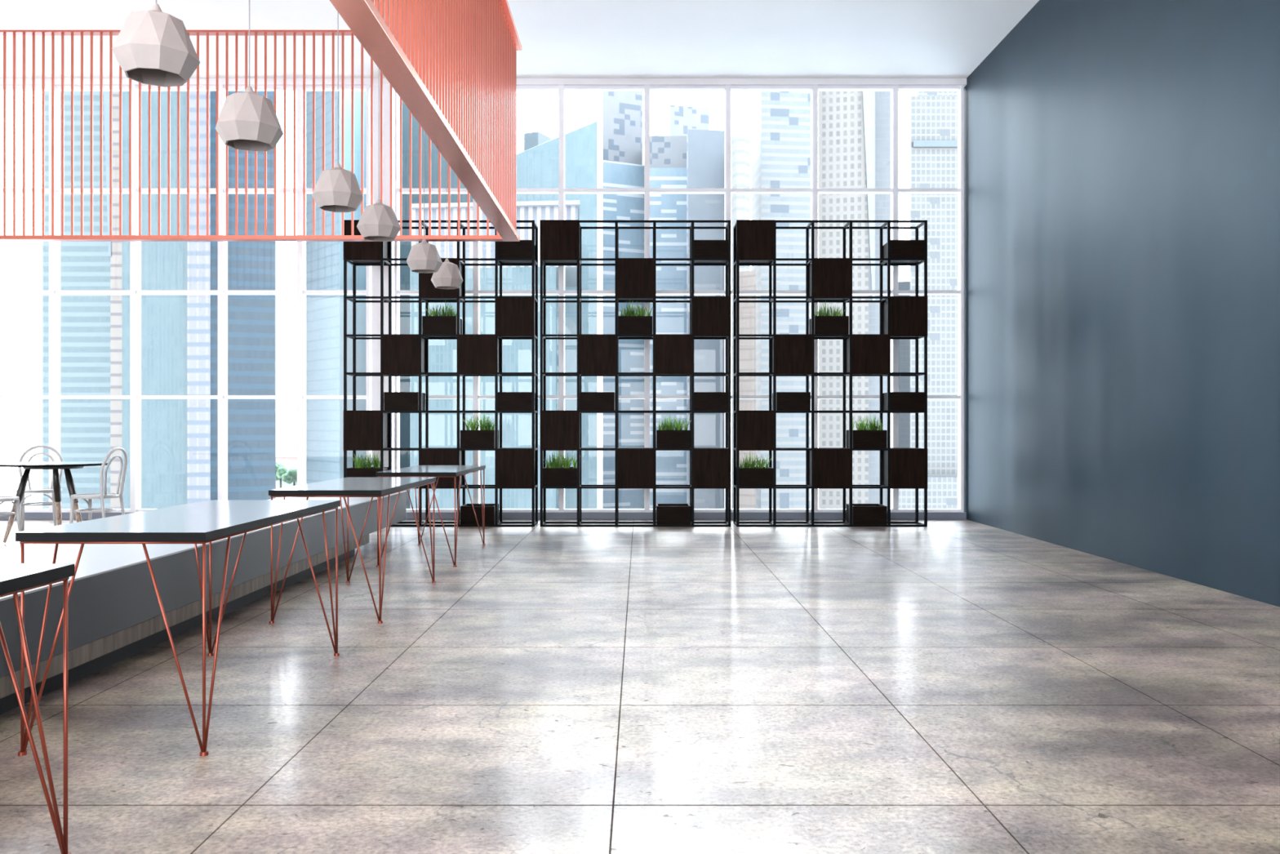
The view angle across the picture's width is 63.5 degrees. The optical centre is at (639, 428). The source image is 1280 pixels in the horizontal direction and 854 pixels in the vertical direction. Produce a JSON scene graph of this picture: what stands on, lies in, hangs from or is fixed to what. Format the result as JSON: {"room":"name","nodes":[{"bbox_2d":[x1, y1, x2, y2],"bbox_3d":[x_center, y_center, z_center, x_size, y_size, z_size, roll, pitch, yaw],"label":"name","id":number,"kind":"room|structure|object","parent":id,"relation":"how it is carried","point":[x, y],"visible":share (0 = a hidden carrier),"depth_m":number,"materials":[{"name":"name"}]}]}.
{"room":"cafe","nodes":[
{"label":"cafe","id":0,"kind":"room"},
{"bbox_2d":[0,84,51,512],"bbox_3d":[-7.602,-1.564,12.550,0.996,5.158,0.140,0,0,0],"label":"window","id":1,"kind":"structure","parent":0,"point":[9,88],"depth_m":12.48,"materials":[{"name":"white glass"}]},
{"bbox_2d":[42,84,132,512],"bbox_3d":[-6.613,-1.564,12.550,0.981,5.158,0.140,0,0,0],"label":"window","id":2,"kind":"structure","parent":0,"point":[56,291],"depth_m":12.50,"materials":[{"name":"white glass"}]},
{"bbox_2d":[121,84,220,512],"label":"window","id":3,"kind":"structure","parent":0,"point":[137,291],"depth_m":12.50,"materials":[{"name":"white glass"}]},
{"bbox_2d":[220,84,299,499],"bbox_3d":[-4.587,-1.564,12.550,0.958,5.158,0.140,0,0,0],"label":"window","id":4,"kind":"structure","parent":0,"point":[224,291],"depth_m":12.50,"materials":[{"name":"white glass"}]},
{"bbox_2d":[299,84,371,484],"bbox_3d":[-3.691,-1.564,12.550,0.834,5.158,0.140,0,0,0],"label":"window","id":5,"kind":"structure","parent":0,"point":[303,291],"depth_m":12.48,"materials":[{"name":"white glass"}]},
{"bbox_2d":[371,84,394,469],"bbox_3d":[-3.119,-1.564,12.585,0.232,5.158,0.250,0,0,0],"label":"corner column","id":6,"kind":"structure","parent":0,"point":[375,270],"depth_m":12.46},
{"bbox_2d":[394,90,475,511],"bbox_3d":[-2.475,-1.564,12.550,0.981,5.158,0.140,0,0,0],"label":"window","id":7,"kind":"structure","parent":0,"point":[397,291],"depth_m":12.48,"materials":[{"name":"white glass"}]},
{"bbox_2d":[0,78,966,87],"bbox_3d":[-3.530,-4.181,12.570,14.940,0.078,0.200,0,0,0],"label":"window frame","id":8,"kind":"structure","parent":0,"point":[19,82],"depth_m":12.47,"materials":[{"name":"white metal"}]},
{"bbox_2d":[0,511,966,519],"bbox_3d":[-3.530,1.058,12.570,14.940,0.085,0.200,0,0,0],"label":"baseboard","id":9,"kind":"structure","parent":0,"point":[28,515],"depth_m":12.47,"materials":[{"name":"white"}]},
{"bbox_2d":[475,84,561,512],"bbox_3d":[-1.467,-1.564,12.550,1.035,5.158,0.140,0,0,0],"label":"window","id":10,"kind":"structure","parent":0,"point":[519,88],"depth_m":12.48,"materials":[{"name":"white metal"}]},
{"bbox_2d":[0,0,1039,78],"bbox_3d":[-3.430,-4.320,4.385,15.140,0.200,16.770,0,0,0],"label":"ceiling","id":11,"kind":"structure","parent":0,"point":[558,38],"depth_m":11.16,"materials":[{"name":"white paint"}]},
{"bbox_2d":[111,0,199,87],"bbox_3d":[-1.769,-2.755,3.792,0.289,2.940,0.294,0,0,-20],"label":"pendant lamp","id":12,"kind":"object","parent":11,"relation":"hanging from","point":[153,46],"visible":1,"depth_m":3.70,"materials":[{"name":"ceramic"}]},
{"bbox_2d":[215,0,283,151],"bbox_3d":[-1.771,-2.755,4.702,0.289,2.940,0.294,0,0,-28],"label":"pendant lamp","id":13,"kind":"object","parent":11,"relation":"hanging from","point":[248,121],"visible":1,"depth_m":4.61,"materials":[{"name":"ceramic"}]},
{"bbox_2d":[0,30,504,241],"bbox_3d":[-4.445,-3.046,10.310,6.310,2.348,0.120,0,0,0],"label":"screen","id":14,"kind":"object","parent":11,"relation":"hanging from","point":[4,237],"visible":0.69,"depth_m":10.30,"materials":[{"name":"orange metal"}]},
{"bbox_2d":[311,13,362,212],"bbox_3d":[-1.771,-2.760,6.083,0.289,2.940,0.294,0,0,-35],"label":"pendant lamp","id":15,"kind":"object","parent":11,"relation":"hanging from","point":[336,189],"visible":1,"depth_m":5.99,"materials":[{"name":"concrete"}]},
{"bbox_2d":[356,68,400,241],"bbox_3d":[-1.773,-2.760,7.043,0.289,2.940,0.294,0,0,-42],"label":"pendant lamp","id":16,"kind":"object","parent":11,"relation":"hanging from","point":[378,222],"visible":0.98,"depth_m":6.95,"materials":[{"name":"concrete"}]},
{"bbox_2d":[406,130,442,273],"bbox_3d":[-1.771,-2.760,8.503,0.294,2.940,0.289,0,0,40],"label":"pendant lamp","id":17,"kind":"object","parent":11,"relation":"hanging from","point":[424,256],"visible":1,"depth_m":8.41,"materials":[{"name":"concrete"}]},
{"bbox_2d":[329,0,521,241],"bbox_3d":[-1.272,-3.046,5.985,0.175,2.348,8.770,0,0,0],"label":"screen","id":18,"kind":"object","parent":11,"relation":"hanging from","point":[452,64],"visible":1,"depth_m":7.23,"materials":[{"name":"orange metal"}]},
{"bbox_2d":[431,162,462,288],"bbox_3d":[-1.771,-2.760,9.504,0.294,2.940,0.289,0,0,33],"label":"pendant lamp","id":19,"kind":"object","parent":11,"relation":"hanging from","point":[448,276],"visible":0.96,"depth_m":9.41,"materials":[{"name":"concrete"}]},
{"bbox_2d":[561,84,647,512],"bbox_3d":[-0.432,-1.564,12.550,1.035,5.158,0.140,0,0,0],"label":"window","id":20,"kind":"structure","parent":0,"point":[564,88],"depth_m":12.48,"materials":[{"name":"white metal"}]},
{"bbox_2d":[0,519,1279,853],"bbox_3d":[-3.430,1.175,4.385,15.140,0.150,16.770,0,0,0],"label":"floor","id":21,"kind":"structure","parent":0,"point":[944,686],"depth_m":4.10,"materials":[{"name":"concrete"}]},
{"bbox_2d":[0,496,22,532],"bbox_3d":[-6.027,0.642,9.603,0.428,0.922,0.461,0,0,21],"label":"bentwood chair","id":22,"kind":"object","parent":21,"relation":"on","point":[2,499],"visible":0.94,"depth_m":9.69,"materials":[{"name":"white paint"}]},
{"bbox_2d":[0,563,74,853],"bbox_3d":[-1.775,0.725,1.883,0.639,0.751,1.565,0,0,0],"label":"dining table","id":23,"kind":"object","parent":21,"relation":"on","point":[15,578],"visible":1,"depth_m":2.62,"materials":[{"name":"black laminate"}]},
{"bbox_2d":[16,444,63,530],"bbox_3d":[-6.368,0.642,10.967,0.428,0.922,0.461,0,0,-25],"label":"bentwood chair","id":24,"kind":"object","parent":21,"relation":"on","point":[29,490],"visible":0.77,"depth_m":11.04,"materials":[{"name":"white paint"}]},
{"bbox_2d":[0,461,111,542],"bbox_3d":[-5.840,0.721,10.300,1.030,0.748,1.030,0,0,0],"label":"round table","id":25,"kind":"object","parent":21,"relation":"on","point":[55,466],"visible":0.84,"depth_m":10.15,"materials":[{"name":"black laminate"}]},
{"bbox_2d":[69,446,127,523],"bbox_3d":[-5.291,0.642,10.079,0.461,0.922,0.428,0,0,3],"label":"bentwood chair","id":26,"kind":"object","parent":21,"relation":"on","point":[101,495],"visible":0.91,"depth_m":10.00,"materials":[{"name":"white paint"}]},
{"bbox_2d":[15,499,340,755],"bbox_3d":[-1.775,0.725,4.247,0.639,0.751,1.565,0,0,0],"label":"dining table","id":27,"kind":"object","parent":21,"relation":"on","point":[205,522],"visible":0.99,"depth_m":3.67,"materials":[{"name":"black laminate"}]},
{"bbox_2d":[0,490,406,715],"bbox_3d":[-2.796,0.862,4.435,0.907,0.476,11.870,0,0,0],"label":"raised platform","id":28,"kind":"object","parent":21,"relation":"on","point":[114,613],"visible":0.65,"depth_m":5.04,"materials":[{"name":"grey paint"}]},
{"bbox_2d":[268,476,435,623],"bbox_3d":[-1.775,0.725,6.607,0.639,0.751,1.565,0,0,0],"label":"dining table","id":29,"kind":"object","parent":21,"relation":"on","point":[348,486],"visible":1,"depth_m":6.00,"materials":[{"name":"black laminate"}]},
{"bbox_2d":[375,465,485,566],"bbox_3d":[-1.775,0.725,8.977,0.639,0.751,1.565,0,0,0],"label":"dining table","id":30,"kind":"object","parent":21,"relation":"on","point":[437,471],"visible":0.93,"depth_m":8.38,"materials":[{"name":"black laminate"}]},
{"bbox_2d":[343,220,537,526],"bbox_3d":[-2.248,-0.614,11.764,2.135,3.427,0.412,0,0,0],"label":"shelving unit","id":31,"kind":"object","parent":21,"relation":"on","point":[516,317],"visible":0.77,"depth_m":11.57,"materials":[{"name":"black metal"}]},
{"bbox_2d":[346,451,388,477],"bbox_3d":[-3.100,0.444,11.769,0.489,0.413,0.390,0,0,0],"label":"grass planter","id":32,"kind":"object","parent":31,"relation":"in","point":[362,469],"visible":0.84,"depth_m":11.61,"materials":[{"name":"brown wood"}]},
{"bbox_2d":[383,391,425,410],"bbox_3d":[-2.675,-0.302,11.769,0.381,0.205,0.390,0,0,0],"label":"storage box","id":33,"kind":"object","parent":31,"relation":"in","point":[393,401],"visible":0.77,"depth_m":11.57,"materials":[{"name":"brown wood"}]},
{"bbox_2d":[422,299,462,337],"bbox_3d":[-2.253,-1.253,11.769,0.489,0.404,0.390,0,0,0],"label":"grass planter","id":34,"kind":"object","parent":31,"relation":"in","point":[442,324],"visible":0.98,"depth_m":11.57,"materials":[{"name":"brown wood"}]},
{"bbox_2d":[460,412,498,448],"bbox_3d":[-1.826,0.014,11.769,0.489,0.423,0.390,0,0,0],"label":"grass planter","id":35,"kind":"object","parent":31,"relation":"in","point":[484,437],"visible":0.97,"depth_m":11.57,"materials":[{"name":"brown wood"}]},
{"bbox_2d":[460,503,498,524],"bbox_3d":[-1.821,0.974,11.769,0.381,0.205,0.390,0,0,0],"label":"storage box","id":36,"kind":"object","parent":31,"relation":"in","point":[467,513],"visible":0.83,"depth_m":11.57,"materials":[{"name":"brown wood"}]},
{"bbox_2d":[497,240,535,263],"bbox_3d":[-1.401,-2.005,11.769,0.381,0.205,0.390,0,0,0],"label":"storage box","id":37,"kind":"object","parent":31,"relation":"in","point":[522,249],"visible":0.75,"depth_m":11.57,"materials":[{"name":"brown wood"}]},
{"bbox_2d":[497,391,535,410],"bbox_3d":[-1.401,-0.302,11.769,0.381,0.205,0.390,0,0,0],"label":"storage box","id":38,"kind":"object","parent":31,"relation":"in","point":[507,401],"visible":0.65,"depth_m":11.57,"materials":[{"name":"brown wood"}]},
{"bbox_2d":[540,220,731,526],"bbox_3d":[-0.050,-0.614,11.764,2.135,3.427,0.412,0,0,0],"label":"shelving unit","id":39,"kind":"object","parent":21,"relation":"on","point":[561,241],"visible":0.98,"depth_m":11.56,"materials":[{"name":"black metal"}]},
{"bbox_2d":[542,450,577,486],"bbox_3d":[-0.892,0.440,11.769,0.489,0.422,0.390,0,0,0],"label":"grass planter","id":40,"kind":"object","parent":39,"relation":"in","point":[553,475],"visible":0.97,"depth_m":11.57,"materials":[{"name":"brown wood"}]},
{"bbox_2d":[580,391,614,410],"bbox_3d":[-0.477,-0.302,11.769,0.381,0.205,0.390,0,0,0],"label":"storage box","id":41,"kind":"object","parent":39,"relation":"in","point":[589,401],"visible":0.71,"depth_m":11.57,"materials":[{"name":"brown wood"}]},
{"bbox_2d":[618,301,653,337],"bbox_3d":[-0.045,-1.260,11.769,0.489,0.419,0.390,0,0,0],"label":"grass planter","id":42,"kind":"object","parent":39,"relation":"in","point":[630,323],"visible":0.99,"depth_m":11.57,"materials":[{"name":"brown wood"}]},
{"bbox_2d":[656,413,690,448],"bbox_3d":[0.382,0.024,11.769,0.489,0.404,0.390,0,0,0],"label":"grass planter","id":43,"kind":"object","parent":39,"relation":"in","point":[669,437],"visible":0.96,"depth_m":11.57,"materials":[{"name":"brown wood"}]},
{"bbox_2d":[656,503,690,524],"bbox_3d":[0.377,0.974,11.769,0.381,0.205,0.390,0,0,0],"label":"storage box","id":44,"kind":"object","parent":39,"relation":"in","point":[666,513],"visible":0.87,"depth_m":11.57,"materials":[{"name":"brown wood"}]},
{"bbox_2d":[693,240,728,263],"bbox_3d":[0.796,-2.005,11.769,0.381,0.205,0.390,0,0,0],"label":"storage box","id":45,"kind":"object","parent":39,"relation":"in","point":[702,248],"visible":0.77,"depth_m":11.57,"materials":[{"name":"brown wood"}]},
{"bbox_2d":[693,391,728,410],"bbox_3d":[0.796,-0.302,11.769,0.381,0.205,0.390,0,0,0],"label":"storage box","id":46,"kind":"object","parent":39,"relation":"in","point":[703,401],"visible":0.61,"depth_m":11.57,"materials":[{"name":"brown wood"}]},
{"bbox_2d":[733,220,927,526],"bbox_3d":[2.148,-0.614,11.764,2.135,3.427,0.412,0,0,0],"label":"shelving unit","id":47,"kind":"object","parent":21,"relation":"on","point":[829,280],"visible":0.98,"depth_m":11.57,"materials":[{"name":"black metal"}]},
{"bbox_2d":[739,452,773,486],"bbox_3d":[1.306,0.454,11.769,0.489,0.395,0.390,0,0,0],"label":"grass planter","id":48,"kind":"object","parent":47,"relation":"in","point":[750,475],"visible":0.96,"depth_m":11.57,"materials":[{"name":"brown wood"}]},
{"bbox_2d":[772,391,810,410],"bbox_3d":[1.721,-0.302,11.769,0.381,0.205,0.390,0,0,0],"label":"storage box","id":49,"kind":"object","parent":47,"relation":"in","point":[785,401],"visible":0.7,"depth_m":11.57,"materials":[{"name":"brown wood"}]},
{"bbox_2d":[808,301,848,337],"bbox_3d":[2.153,-1.248,11.769,0.489,0.393,0.390,0,0,0],"label":"grass planter","id":50,"kind":"object","parent":47,"relation":"in","point":[825,323],"visible":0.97,"depth_m":11.57,"materials":[{"name":"brown wood"}]},
{"bbox_2d":[843,413,887,448],"bbox_3d":[2.570,0.023,11.769,0.489,0.406,0.390,0,0,0],"label":"grass planter","id":51,"kind":"object","parent":47,"relation":"in","point":[874,437],"visible":0.94,"depth_m":11.57,"materials":[{"name":"brown wood"}]},
{"bbox_2d":[845,503,887,524],"bbox_3d":[2.575,0.974,11.769,0.381,0.205,0.390,0,0,0],"label":"storage box","id":52,"kind":"object","parent":47,"relation":"in","point":[862,513],"visible":0.95,"depth_m":11.57,"materials":[{"name":"brown wood"}]},
{"bbox_2d":[882,240,924,263],"bbox_3d":[2.994,-2.005,11.769,0.381,0.205,0.390,0,0,0],"label":"storage box","id":53,"kind":"object","parent":47,"relation":"in","point":[899,248],"visible":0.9,"depth_m":11.57,"materials":[{"name":"brown wood"}]},
{"bbox_2d":[882,391,924,410],"bbox_3d":[2.994,-0.302,11.769,0.381,0.205,0.390,0,0,0],"label":"storage box","id":54,"kind":"object","parent":47,"relation":"in","point":[900,401],"visible":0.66,"depth_m":11.57,"materials":[{"name":"brown wood"}]},
{"bbox_2d":[647,84,728,512],"bbox_3d":[0.575,-1.564,12.550,0.981,5.158,0.140,0,0,0],"label":"window","id":55,"kind":"structure","parent":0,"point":[650,88],"depth_m":12.50,"materials":[{"name":"white metal"}]},
{"bbox_2d":[728,84,815,512],"bbox_3d":[1.591,-1.564,12.550,1.050,5.158,0.140,0,0,0],"label":"window","id":56,"kind":"structure","parent":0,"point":[731,88],"depth_m":12.50,"materials":[{"name":"white metal"}]},
{"bbox_2d":[815,84,896,512],"bbox_3d":[2.602,-1.564,12.550,0.973,5.158,0.140,0,0,0],"label":"window","id":57,"kind":"structure","parent":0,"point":[892,89],"depth_m":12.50,"materials":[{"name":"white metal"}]},
{"bbox_2d":[896,84,964,512],"bbox_3d":[3.498,-1.564,12.550,0.818,5.158,0.140,0,0,0],"label":"window","id":58,"kind":"structure","parent":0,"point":[960,89],"depth_m":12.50,"materials":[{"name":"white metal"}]},
{"bbox_2d":[964,0,1279,606],"bbox_3d":[4.040,-1.560,4.385,0.200,5.320,16.770,0,0,0],"label":"wall","id":59,"kind":"structure","parent":0,"point":[1122,157],"depth_m":8.38,"materials":[{"name":"blue paint"}]},
{"label":"outside","id":60,"kind":"structure","parent":0,"visible":0},
{"bbox_2d":[0,488,818,508],"bbox_3d":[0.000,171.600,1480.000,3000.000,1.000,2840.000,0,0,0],"label":"ground","id":61,"kind":"structure","parent":60,"point":[6,504],"depth_m":2357.46,"materials":[{"name":"grey concrete"}]},
{"bbox_2d":[210,91,275,499],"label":"window","id":62,"kind":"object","parent":61,"relation":"on","point":[251,265],"visible":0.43,"depth_m":395.32,"materials":[{"name":"blue glass"}]},
{"bbox_2d":[275,462,288,488],"bbox_3d":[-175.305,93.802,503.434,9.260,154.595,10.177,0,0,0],"label":"tree","id":63,"kind":"object","parent":61,"relation":"on","point":[281,469],"visible":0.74,"depth_m":500.22,"materials":[{"name":"green plant"}]},
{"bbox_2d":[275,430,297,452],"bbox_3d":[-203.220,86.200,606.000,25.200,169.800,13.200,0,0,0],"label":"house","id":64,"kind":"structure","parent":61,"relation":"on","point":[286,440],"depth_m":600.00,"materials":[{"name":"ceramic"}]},
{"bbox_2d":[275,409,297,432],"bbox_3d":[-235.368,79.550,686.000,23.600,183.100,13.200,0,0,0],"label":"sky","id":65,"kind":"structure","parent":61,"relation":"on","point":[286,420],"depth_m":680.06,"materials":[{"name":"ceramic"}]},
{"bbox_2d":[275,451,297,497],"bbox_3d":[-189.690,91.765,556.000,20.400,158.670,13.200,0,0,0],"label":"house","id":66,"kind":"structure","parent":61,"relation":"on","point":[288,460],"depth_m":550.05,"materials":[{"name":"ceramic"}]},
{"bbox_2d":[276,480,297,497],"bbox_3d":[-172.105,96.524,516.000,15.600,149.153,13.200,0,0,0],"label":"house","id":67,"kind":"structure","parent":61,"relation":"on","point":[284,484],"depth_m":509.96,"materials":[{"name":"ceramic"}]},
{"bbox_2d":[281,468,297,485],"bbox_3d":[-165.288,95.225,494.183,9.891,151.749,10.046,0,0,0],"label":"tree","id":68,"kind":"object","parent":61,"relation":"on","point":[291,476],"visible":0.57,"depth_m":490.55,"materials":[{"name":"green plant"}]},
{"bbox_2d":[409,200,579,508],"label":"window","id":69,"kind":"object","parent":61,"relation":"on","point":[442,353],"visible":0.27,"depth_m":314.33,"materials":[{"name":"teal glass"}]},
{"bbox_2d":[516,121,596,508],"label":"window","id":70,"kind":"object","parent":61,"relation":"on","point":[537,166],"visible":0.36,"depth_m":379.16,"materials":[{"name":"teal glass"}]},
{"bbox_2d":[585,91,644,508],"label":"window","id":71,"kind":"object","parent":61,"relation":"on","point":[618,115],"visible":0.36,"depth_m":520.65,"materials":[{"name":"clear glass"}]},
{"bbox_2d":[649,135,686,508],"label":"window","id":72,"kind":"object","parent":61,"relation":"on","point":[668,153],"visible":0.46,"depth_m":504.02,"materials":[{"name":"clear glass"}]},
{"bbox_2d":[653,94,709,503],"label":"window","id":73,"kind":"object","parent":61,"relation":"on","point":[668,119],"visible":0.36,"depth_m":652.25,"materials":[{"name":"clear glass"}]},
{"bbox_2d":[688,128,724,508],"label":"window","id":74,"kind":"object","parent":61,"relation":"on","point":[706,148],"visible":0.36,"depth_m":431.95,"materials":[{"name":"clear glass"}]},
{"bbox_2d":[731,133,750,508],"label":"window","id":75,"kind":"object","parent":61,"relation":"on","point":[740,142],"visible":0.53,"depth_m":407.37,"materials":[{"name":"clear glass"}]},
{"bbox_2d":[739,270,755,508],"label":"window","id":76,"kind":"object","parent":61,"relation":"on","point":[747,278],"visible":0.33,"depth_m":357.06,"materials":[{"name":"clear glass"}]},
{"bbox_2d":[751,91,810,508],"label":"window","id":77,"kind":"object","parent":61,"relation":"on","point":[780,121],"visible":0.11,"depth_m":433.43,"materials":[{"name":"clear glass"}]},
{"bbox_2d":[898,281,910,447],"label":"window","id":78,"kind":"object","parent":61,"relation":"on","point":[904,344],"visible":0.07,"depth_m":562.48,"materials":[{"name":"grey glass"}]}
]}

